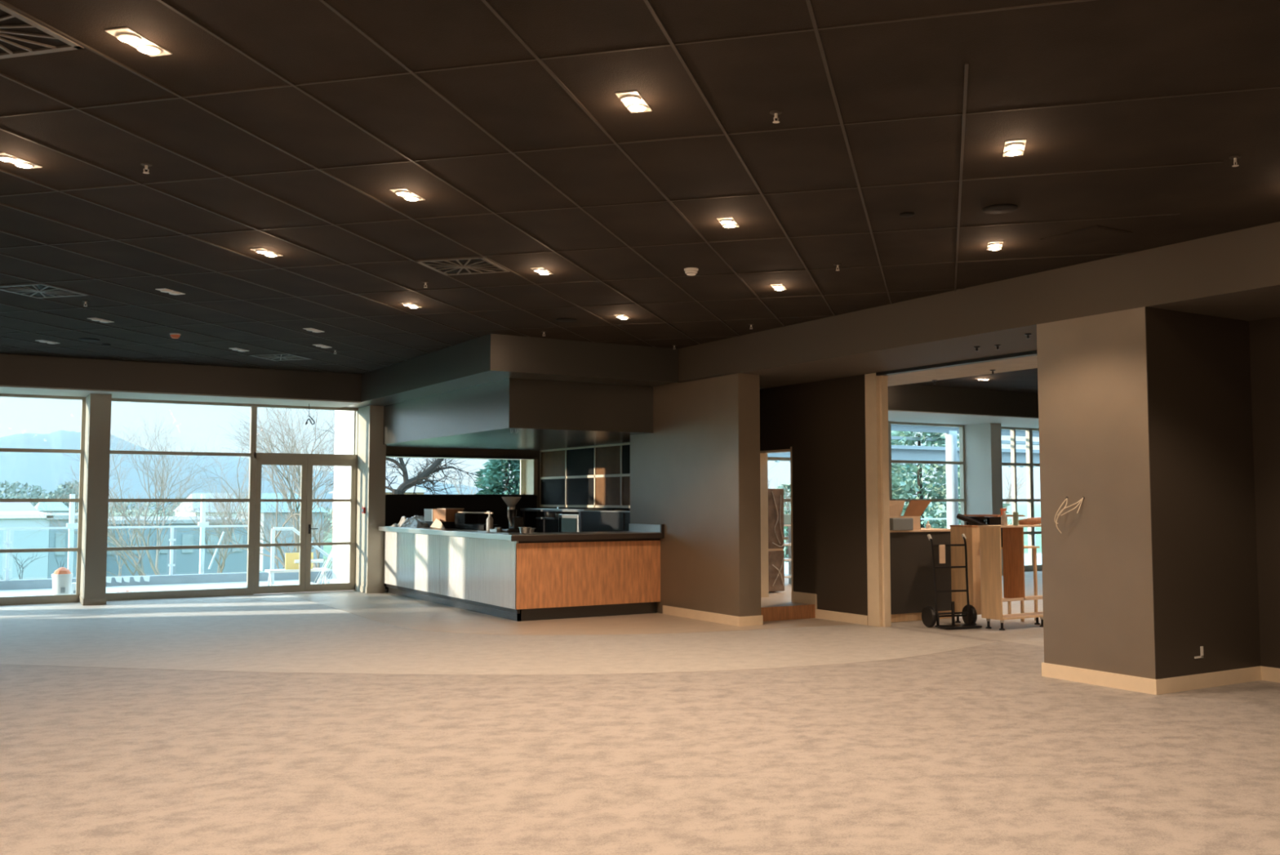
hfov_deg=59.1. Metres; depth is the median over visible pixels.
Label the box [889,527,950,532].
countertop
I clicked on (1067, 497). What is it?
loose wires
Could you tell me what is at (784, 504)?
bare tree
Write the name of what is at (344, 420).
window
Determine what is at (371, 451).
wall column
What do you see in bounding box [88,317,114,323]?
recessed light
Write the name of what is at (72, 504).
scaffold pole
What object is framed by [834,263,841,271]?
sprinkler head
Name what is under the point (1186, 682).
baseboard
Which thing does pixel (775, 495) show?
door
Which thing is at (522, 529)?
steel container
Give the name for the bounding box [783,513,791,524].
crate
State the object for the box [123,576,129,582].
tab
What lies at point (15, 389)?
trim
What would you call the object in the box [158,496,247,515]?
tree
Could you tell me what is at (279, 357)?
ceiling vent
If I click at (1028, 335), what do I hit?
sprinkler
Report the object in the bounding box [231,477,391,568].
bare tree
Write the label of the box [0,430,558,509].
mountain
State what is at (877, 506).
trim
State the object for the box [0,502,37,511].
house
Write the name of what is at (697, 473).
wall
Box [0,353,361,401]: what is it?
trim
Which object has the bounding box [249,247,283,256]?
recessed light
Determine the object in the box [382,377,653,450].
range hood
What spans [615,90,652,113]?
recessed light
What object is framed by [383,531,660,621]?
counter
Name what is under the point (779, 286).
recessed light
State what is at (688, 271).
smoke detector
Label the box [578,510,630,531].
fridge
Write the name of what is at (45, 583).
wall
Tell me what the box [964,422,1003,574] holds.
wall column
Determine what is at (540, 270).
recessed light
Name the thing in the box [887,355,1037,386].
trim
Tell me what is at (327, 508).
tree
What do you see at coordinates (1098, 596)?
wall pillar
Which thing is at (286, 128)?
ceiling
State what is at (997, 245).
recessed light
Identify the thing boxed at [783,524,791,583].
shelf unit
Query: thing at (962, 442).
window
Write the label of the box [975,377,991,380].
recessed light
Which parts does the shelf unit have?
shelf, shelf, panel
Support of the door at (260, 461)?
attached to the window at (260, 455)
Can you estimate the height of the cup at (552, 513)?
0.120 m
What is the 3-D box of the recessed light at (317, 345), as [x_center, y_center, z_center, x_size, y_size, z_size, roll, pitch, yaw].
[-4.074,-1.036,14.489,0.112,0.023,0.290,-1,-4,15]
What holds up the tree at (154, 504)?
on the ground
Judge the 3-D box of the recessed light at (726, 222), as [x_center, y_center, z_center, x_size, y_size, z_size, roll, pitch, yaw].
[0.627,-1.449,8.034,0.112,0.023,0.290,-1,-4,15]
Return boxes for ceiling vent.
[0,3,84,58]
[0,283,88,297]
[249,353,311,360]
[415,256,510,275]
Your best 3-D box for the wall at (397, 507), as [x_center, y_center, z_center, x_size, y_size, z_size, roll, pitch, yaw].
[-3.053,1.262,19.964,3.450,3.030,0.212,2,-4,-31]
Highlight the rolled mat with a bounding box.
[956,513,1025,524]
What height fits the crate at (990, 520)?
0.370 m
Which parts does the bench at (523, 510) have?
shelf post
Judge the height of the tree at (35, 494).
7.992 m
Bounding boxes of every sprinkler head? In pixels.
[140,162,151,173]
[422,280,429,288]
[769,110,782,123]
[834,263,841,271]
[1229,155,1241,166]
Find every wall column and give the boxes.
[79,393,111,605]
[355,404,386,592]
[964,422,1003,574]
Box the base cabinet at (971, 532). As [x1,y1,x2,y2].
[949,524,981,624]
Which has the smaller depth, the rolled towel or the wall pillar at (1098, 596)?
the wall pillar at (1098, 596)
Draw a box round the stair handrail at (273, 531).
[270,527,334,583]
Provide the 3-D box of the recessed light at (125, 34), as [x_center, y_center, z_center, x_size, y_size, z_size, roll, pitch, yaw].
[-2.158,-1.652,4.870,0.112,0.023,0.290,-1,-4,15]
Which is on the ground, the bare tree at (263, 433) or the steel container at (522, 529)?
the bare tree at (263, 433)
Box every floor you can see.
[0,552,1279,854]
[760,577,809,607]
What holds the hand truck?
on the floor at (336, 722)
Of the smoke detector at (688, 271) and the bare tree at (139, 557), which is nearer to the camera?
the smoke detector at (688, 271)
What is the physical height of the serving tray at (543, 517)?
0.028 m
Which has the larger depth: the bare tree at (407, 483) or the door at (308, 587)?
the bare tree at (407, 483)
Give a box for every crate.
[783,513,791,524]
[966,516,1002,546]
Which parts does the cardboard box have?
label panel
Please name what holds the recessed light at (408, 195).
in the ceiling at (286, 128)
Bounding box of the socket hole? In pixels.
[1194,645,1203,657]
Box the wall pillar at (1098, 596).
[1036,306,1155,679]
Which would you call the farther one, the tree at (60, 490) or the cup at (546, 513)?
the tree at (60, 490)
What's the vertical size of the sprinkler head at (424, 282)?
0.055 m
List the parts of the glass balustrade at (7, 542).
post, rail, post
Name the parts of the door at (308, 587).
handle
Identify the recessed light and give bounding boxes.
[0,151,42,168]
[36,339,60,343]
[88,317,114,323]
[104,26,172,57]
[155,288,184,294]
[228,347,248,351]
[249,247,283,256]
[302,328,324,333]
[312,344,332,348]
[389,187,425,201]
[400,302,422,307]
[529,266,553,275]
[613,314,630,319]
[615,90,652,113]
[716,217,739,227]
[769,283,786,290]
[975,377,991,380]
[986,240,1003,250]
[1002,138,1026,156]
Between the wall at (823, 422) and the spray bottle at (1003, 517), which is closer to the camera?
the spray bottle at (1003, 517)
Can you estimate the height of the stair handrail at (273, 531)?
1.030 m
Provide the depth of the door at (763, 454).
15.50 m
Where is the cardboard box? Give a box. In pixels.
[423,507,464,521]
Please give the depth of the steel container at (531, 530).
14.42 m
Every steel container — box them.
[518,526,531,533]
[529,528,534,533]
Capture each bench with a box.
[264,551,330,585]
[520,507,612,526]
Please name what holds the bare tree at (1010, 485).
on the ground
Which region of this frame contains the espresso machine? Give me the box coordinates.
[537,518,558,532]
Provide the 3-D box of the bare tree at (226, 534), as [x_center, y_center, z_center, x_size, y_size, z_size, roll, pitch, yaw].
[-18.347,5.206,48.447,5.015,6.807,6.436,2,-4,-31]
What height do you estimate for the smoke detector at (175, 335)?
0.056 m
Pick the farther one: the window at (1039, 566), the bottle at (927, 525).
the window at (1039, 566)
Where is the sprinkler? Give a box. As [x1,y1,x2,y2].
[1024,333,1031,338]
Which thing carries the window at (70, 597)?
on the floor at (336, 722)
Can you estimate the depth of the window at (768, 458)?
20.67 m
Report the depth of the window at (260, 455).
18.30 m
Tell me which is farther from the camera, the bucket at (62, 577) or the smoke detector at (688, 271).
the bucket at (62, 577)
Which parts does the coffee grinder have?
chrome arm, motor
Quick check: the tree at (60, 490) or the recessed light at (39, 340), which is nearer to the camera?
the recessed light at (39, 340)
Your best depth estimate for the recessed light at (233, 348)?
14.76 m
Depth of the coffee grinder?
14.98 m
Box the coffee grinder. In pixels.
[489,496,523,532]
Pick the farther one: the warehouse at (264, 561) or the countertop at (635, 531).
the warehouse at (264, 561)
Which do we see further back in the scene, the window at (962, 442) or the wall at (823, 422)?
the window at (962, 442)
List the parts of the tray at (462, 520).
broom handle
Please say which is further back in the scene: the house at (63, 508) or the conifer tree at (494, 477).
the house at (63, 508)
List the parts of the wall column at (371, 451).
baseboard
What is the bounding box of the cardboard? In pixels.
[430,518,444,528]
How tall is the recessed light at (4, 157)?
0.023 m
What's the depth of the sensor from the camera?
7.77 m
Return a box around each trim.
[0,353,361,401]
[0,385,360,407]
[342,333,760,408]
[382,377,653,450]
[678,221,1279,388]
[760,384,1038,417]
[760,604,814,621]
[864,373,891,626]
[875,350,1037,375]
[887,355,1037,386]
[888,409,1039,428]
[888,422,892,500]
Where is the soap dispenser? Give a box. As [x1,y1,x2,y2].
[486,511,493,530]
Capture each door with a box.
[253,457,306,594]
[304,458,356,591]
[760,446,793,597]
[768,488,784,591]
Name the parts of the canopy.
louvre blade, louvre blade, louvre blade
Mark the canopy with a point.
(951, 437)
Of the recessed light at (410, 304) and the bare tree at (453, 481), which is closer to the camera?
the recessed light at (410, 304)
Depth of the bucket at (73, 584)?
17.73 m
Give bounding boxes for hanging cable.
[305,403,315,424]
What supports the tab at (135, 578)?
attached to the wall at (45, 583)
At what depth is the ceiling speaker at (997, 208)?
7.61 m
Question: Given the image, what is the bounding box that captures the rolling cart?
[977,524,1043,630]
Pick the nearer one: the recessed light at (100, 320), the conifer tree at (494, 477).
the recessed light at (100, 320)
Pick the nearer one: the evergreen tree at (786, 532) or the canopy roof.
the canopy roof
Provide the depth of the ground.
325.02 m
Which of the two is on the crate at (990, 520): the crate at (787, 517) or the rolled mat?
the rolled mat
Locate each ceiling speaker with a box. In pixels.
[555,317,577,322]
[982,204,1017,213]
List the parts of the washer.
glass door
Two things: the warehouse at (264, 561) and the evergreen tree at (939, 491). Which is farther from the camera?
the warehouse at (264, 561)
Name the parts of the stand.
leg, leg, leg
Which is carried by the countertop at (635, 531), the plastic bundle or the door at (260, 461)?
the plastic bundle
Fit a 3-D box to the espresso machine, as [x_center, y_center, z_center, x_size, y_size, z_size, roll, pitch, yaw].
[-1.431,1.717,19.547,0.400,0.270,0.800,2,-4,-31]
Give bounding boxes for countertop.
[378,523,664,541]
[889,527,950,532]
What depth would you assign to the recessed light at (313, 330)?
13.08 m
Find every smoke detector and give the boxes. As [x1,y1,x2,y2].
[169,333,180,338]
[684,267,698,275]
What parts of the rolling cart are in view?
panel, panel, shelf rail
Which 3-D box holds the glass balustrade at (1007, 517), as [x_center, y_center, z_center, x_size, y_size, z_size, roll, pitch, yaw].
[9.721,3.021,31.402,30.000,1.040,0.040,2,-4,-31]
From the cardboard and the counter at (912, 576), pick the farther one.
the cardboard
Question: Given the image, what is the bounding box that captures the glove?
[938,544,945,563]
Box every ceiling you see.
[0,0,1279,373]
[906,368,1038,393]
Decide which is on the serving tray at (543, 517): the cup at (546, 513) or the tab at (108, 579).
the cup at (546, 513)
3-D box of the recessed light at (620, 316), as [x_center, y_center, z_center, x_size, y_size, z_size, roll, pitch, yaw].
[-0.190,-1.185,12.167,0.112,0.023,0.290,-1,-4,15]
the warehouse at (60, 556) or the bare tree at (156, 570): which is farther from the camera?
the warehouse at (60, 556)
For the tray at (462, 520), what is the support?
on the countertop at (635, 531)
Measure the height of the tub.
0.150 m
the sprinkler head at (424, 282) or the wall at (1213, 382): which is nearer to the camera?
the wall at (1213, 382)
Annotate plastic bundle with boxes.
[389,515,428,528]
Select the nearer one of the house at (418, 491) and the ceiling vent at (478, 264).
the ceiling vent at (478, 264)
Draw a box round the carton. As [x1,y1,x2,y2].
[888,499,931,529]
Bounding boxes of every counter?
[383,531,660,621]
[889,527,951,622]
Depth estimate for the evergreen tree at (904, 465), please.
43.99 m
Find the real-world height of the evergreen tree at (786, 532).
6.329 m
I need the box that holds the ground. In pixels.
[109,502,1041,571]
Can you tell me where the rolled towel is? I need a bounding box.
[1018,516,1040,524]
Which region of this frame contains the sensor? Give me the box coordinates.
[899,212,914,217]
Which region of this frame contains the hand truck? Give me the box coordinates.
[921,533,982,628]
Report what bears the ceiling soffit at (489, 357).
attached to the wall at (697, 473)
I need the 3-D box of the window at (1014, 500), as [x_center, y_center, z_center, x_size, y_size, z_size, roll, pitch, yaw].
[7.613,1.494,23.694,1.700,3.045,0.120,2,-4,-31]
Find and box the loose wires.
[1054,496,1084,533]
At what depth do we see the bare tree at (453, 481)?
96.59 m
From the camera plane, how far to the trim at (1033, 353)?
12.42 m
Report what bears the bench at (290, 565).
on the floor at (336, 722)
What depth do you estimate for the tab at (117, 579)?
20.05 m
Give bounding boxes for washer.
[558,513,578,532]
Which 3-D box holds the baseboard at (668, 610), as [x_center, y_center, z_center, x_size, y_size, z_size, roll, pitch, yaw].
[0.889,2.355,14.221,0.350,0.115,1.715,2,-4,-31]
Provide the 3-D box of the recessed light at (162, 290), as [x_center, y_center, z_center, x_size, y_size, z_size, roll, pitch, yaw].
[-4.448,-1.279,10.702,0.112,0.023,0.290,-1,-4,15]
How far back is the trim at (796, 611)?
14.14 m
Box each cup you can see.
[544,511,549,516]
[548,511,555,516]
[555,511,562,517]
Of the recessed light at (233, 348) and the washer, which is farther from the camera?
the washer
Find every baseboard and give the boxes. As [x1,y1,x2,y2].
[662,604,763,626]
[791,591,867,625]
[1041,662,1261,694]
[1261,666,1279,682]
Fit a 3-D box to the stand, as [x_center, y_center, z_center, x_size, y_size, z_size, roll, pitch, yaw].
[4.606,1.947,14.144,0.600,0.920,0.500,2,-4,-31]
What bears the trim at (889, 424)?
on the floor at (336, 722)
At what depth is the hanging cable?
17.98 m
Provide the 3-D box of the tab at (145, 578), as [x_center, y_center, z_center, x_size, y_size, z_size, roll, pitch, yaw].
[-8.867,2.721,20.290,0.120,0.100,0.018,2,-4,-31]
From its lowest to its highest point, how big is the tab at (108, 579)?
0.100 m
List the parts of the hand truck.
rail, toe plate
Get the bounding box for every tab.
[106,577,111,582]
[115,577,121,582]
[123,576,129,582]
[133,576,140,582]
[142,575,150,581]
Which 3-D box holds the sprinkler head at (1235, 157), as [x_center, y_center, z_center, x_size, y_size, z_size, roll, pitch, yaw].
[3.429,-1.530,6.505,0.064,0.055,0.064,2,-4,-31]
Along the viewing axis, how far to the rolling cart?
13.23 m
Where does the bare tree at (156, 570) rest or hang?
on the ground
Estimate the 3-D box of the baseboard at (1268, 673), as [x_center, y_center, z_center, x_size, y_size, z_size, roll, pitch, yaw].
[8.399,1.705,4.055,0.016,0.115,12.534,2,-4,-31]
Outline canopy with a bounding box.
[890,424,1039,528]
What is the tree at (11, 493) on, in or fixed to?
on the ground
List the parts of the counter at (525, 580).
panel, panel, panel, shadow rail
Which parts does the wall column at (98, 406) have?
baseboard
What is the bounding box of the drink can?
[1013,511,1018,524]
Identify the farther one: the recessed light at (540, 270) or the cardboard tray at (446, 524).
the cardboard tray at (446, 524)
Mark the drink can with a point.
(1015, 514)
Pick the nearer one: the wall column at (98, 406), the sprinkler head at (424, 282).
the sprinkler head at (424, 282)
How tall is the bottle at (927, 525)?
0.100 m
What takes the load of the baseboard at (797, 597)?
attached to the wall at (823, 422)
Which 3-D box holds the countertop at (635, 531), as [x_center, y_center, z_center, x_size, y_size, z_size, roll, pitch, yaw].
[-1.959,1.478,16.599,2.202,0.180,5.218,2,-4,-31]
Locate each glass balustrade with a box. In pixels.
[0,524,248,580]
[920,516,1038,546]
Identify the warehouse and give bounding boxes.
[46,512,82,577]
[235,493,328,571]
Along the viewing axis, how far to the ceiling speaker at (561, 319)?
12.31 m
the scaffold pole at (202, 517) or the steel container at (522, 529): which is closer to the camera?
the steel container at (522, 529)
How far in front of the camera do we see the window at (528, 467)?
20.56 m
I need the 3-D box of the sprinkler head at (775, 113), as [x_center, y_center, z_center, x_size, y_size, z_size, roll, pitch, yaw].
[0.693,-1.578,5.753,0.064,0.055,0.064,2,-4,-31]
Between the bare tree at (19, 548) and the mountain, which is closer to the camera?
the bare tree at (19, 548)
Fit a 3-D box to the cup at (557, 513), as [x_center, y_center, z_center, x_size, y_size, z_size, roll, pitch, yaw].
[-1.388,1.486,19.295,0.130,0.100,0.128,2,-4,-31]
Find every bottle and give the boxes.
[925,520,930,528]
[1000,507,1007,525]
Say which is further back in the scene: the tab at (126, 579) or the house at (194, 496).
the house at (194, 496)
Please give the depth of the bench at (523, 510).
19.07 m
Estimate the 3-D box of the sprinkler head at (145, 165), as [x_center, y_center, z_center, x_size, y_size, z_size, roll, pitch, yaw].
[-2.905,-1.521,6.645,0.064,0.055,0.064,2,-4,-31]
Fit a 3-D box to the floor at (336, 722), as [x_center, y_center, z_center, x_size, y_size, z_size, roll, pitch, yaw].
[8.130,2.545,13.564,52.000,0.353,29.200,2,-4,-31]
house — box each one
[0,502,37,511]
[35,502,69,512]
[174,493,243,517]
[328,475,429,568]
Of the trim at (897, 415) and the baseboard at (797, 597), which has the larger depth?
the trim at (897, 415)
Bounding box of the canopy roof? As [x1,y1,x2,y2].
[767,435,1039,467]
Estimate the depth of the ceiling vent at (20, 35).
4.82 m
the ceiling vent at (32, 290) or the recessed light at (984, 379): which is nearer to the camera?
the ceiling vent at (32, 290)
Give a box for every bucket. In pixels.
[51,566,73,594]
[71,582,80,593]
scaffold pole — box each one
[66,493,77,573]
[197,494,225,573]
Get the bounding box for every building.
[0,511,53,579]
[106,515,248,576]
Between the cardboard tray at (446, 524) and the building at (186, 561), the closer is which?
the cardboard tray at (446, 524)
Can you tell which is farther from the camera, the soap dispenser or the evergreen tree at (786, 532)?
the evergreen tree at (786, 532)
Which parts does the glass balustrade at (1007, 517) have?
rail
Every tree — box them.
[0,480,50,506]
[0,547,66,579]
[3,493,83,512]
[22,408,238,575]
[44,480,79,512]
[80,485,155,576]
[108,496,185,516]
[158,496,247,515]
[166,471,271,573]
[169,407,334,568]
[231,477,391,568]
[315,502,332,530]
[316,420,483,512]
[448,469,483,493]
[472,459,519,494]
[767,460,791,546]
[775,483,791,561]
[891,431,1011,528]
[891,442,937,521]
[931,469,1025,524]
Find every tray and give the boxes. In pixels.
[425,520,454,528]
[453,511,499,530]
[535,516,558,519]
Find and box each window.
[0,393,86,604]
[105,398,254,600]
[250,404,358,594]
[332,410,355,582]
[385,453,537,495]
[767,457,791,539]
[888,421,965,524]
[1000,426,1033,570]
[1030,427,1042,570]
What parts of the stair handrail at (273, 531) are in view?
post, rail, rail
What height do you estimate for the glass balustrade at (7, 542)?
0.895 m
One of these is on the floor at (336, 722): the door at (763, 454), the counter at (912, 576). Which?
the counter at (912, 576)
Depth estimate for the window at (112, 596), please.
17.50 m
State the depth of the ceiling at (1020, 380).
19.32 m
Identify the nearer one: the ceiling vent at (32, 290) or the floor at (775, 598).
the ceiling vent at (32, 290)
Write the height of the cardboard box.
0.200 m
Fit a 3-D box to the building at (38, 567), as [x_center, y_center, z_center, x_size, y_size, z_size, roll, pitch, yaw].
[-33.986,6.915,59.663,4.355,4.817,14.150,2,-4,-31]
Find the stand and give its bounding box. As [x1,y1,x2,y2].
[1001,545,1039,621]
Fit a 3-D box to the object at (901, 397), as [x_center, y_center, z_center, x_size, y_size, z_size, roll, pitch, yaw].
[6.416,-0.368,22.001,14.510,0.455,2.300,2,-4,-31]
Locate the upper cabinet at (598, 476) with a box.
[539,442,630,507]
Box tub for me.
[889,517,913,530]
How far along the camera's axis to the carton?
14.13 m
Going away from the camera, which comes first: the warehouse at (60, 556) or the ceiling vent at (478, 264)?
the ceiling vent at (478, 264)
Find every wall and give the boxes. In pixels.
[0,568,332,590]
[384,446,556,588]
[558,374,867,615]
[630,372,760,616]
[1144,306,1279,679]
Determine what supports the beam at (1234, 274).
attached to the wall at (697, 473)
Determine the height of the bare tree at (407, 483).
8.159 m
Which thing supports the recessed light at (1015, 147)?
in the ceiling at (286, 128)

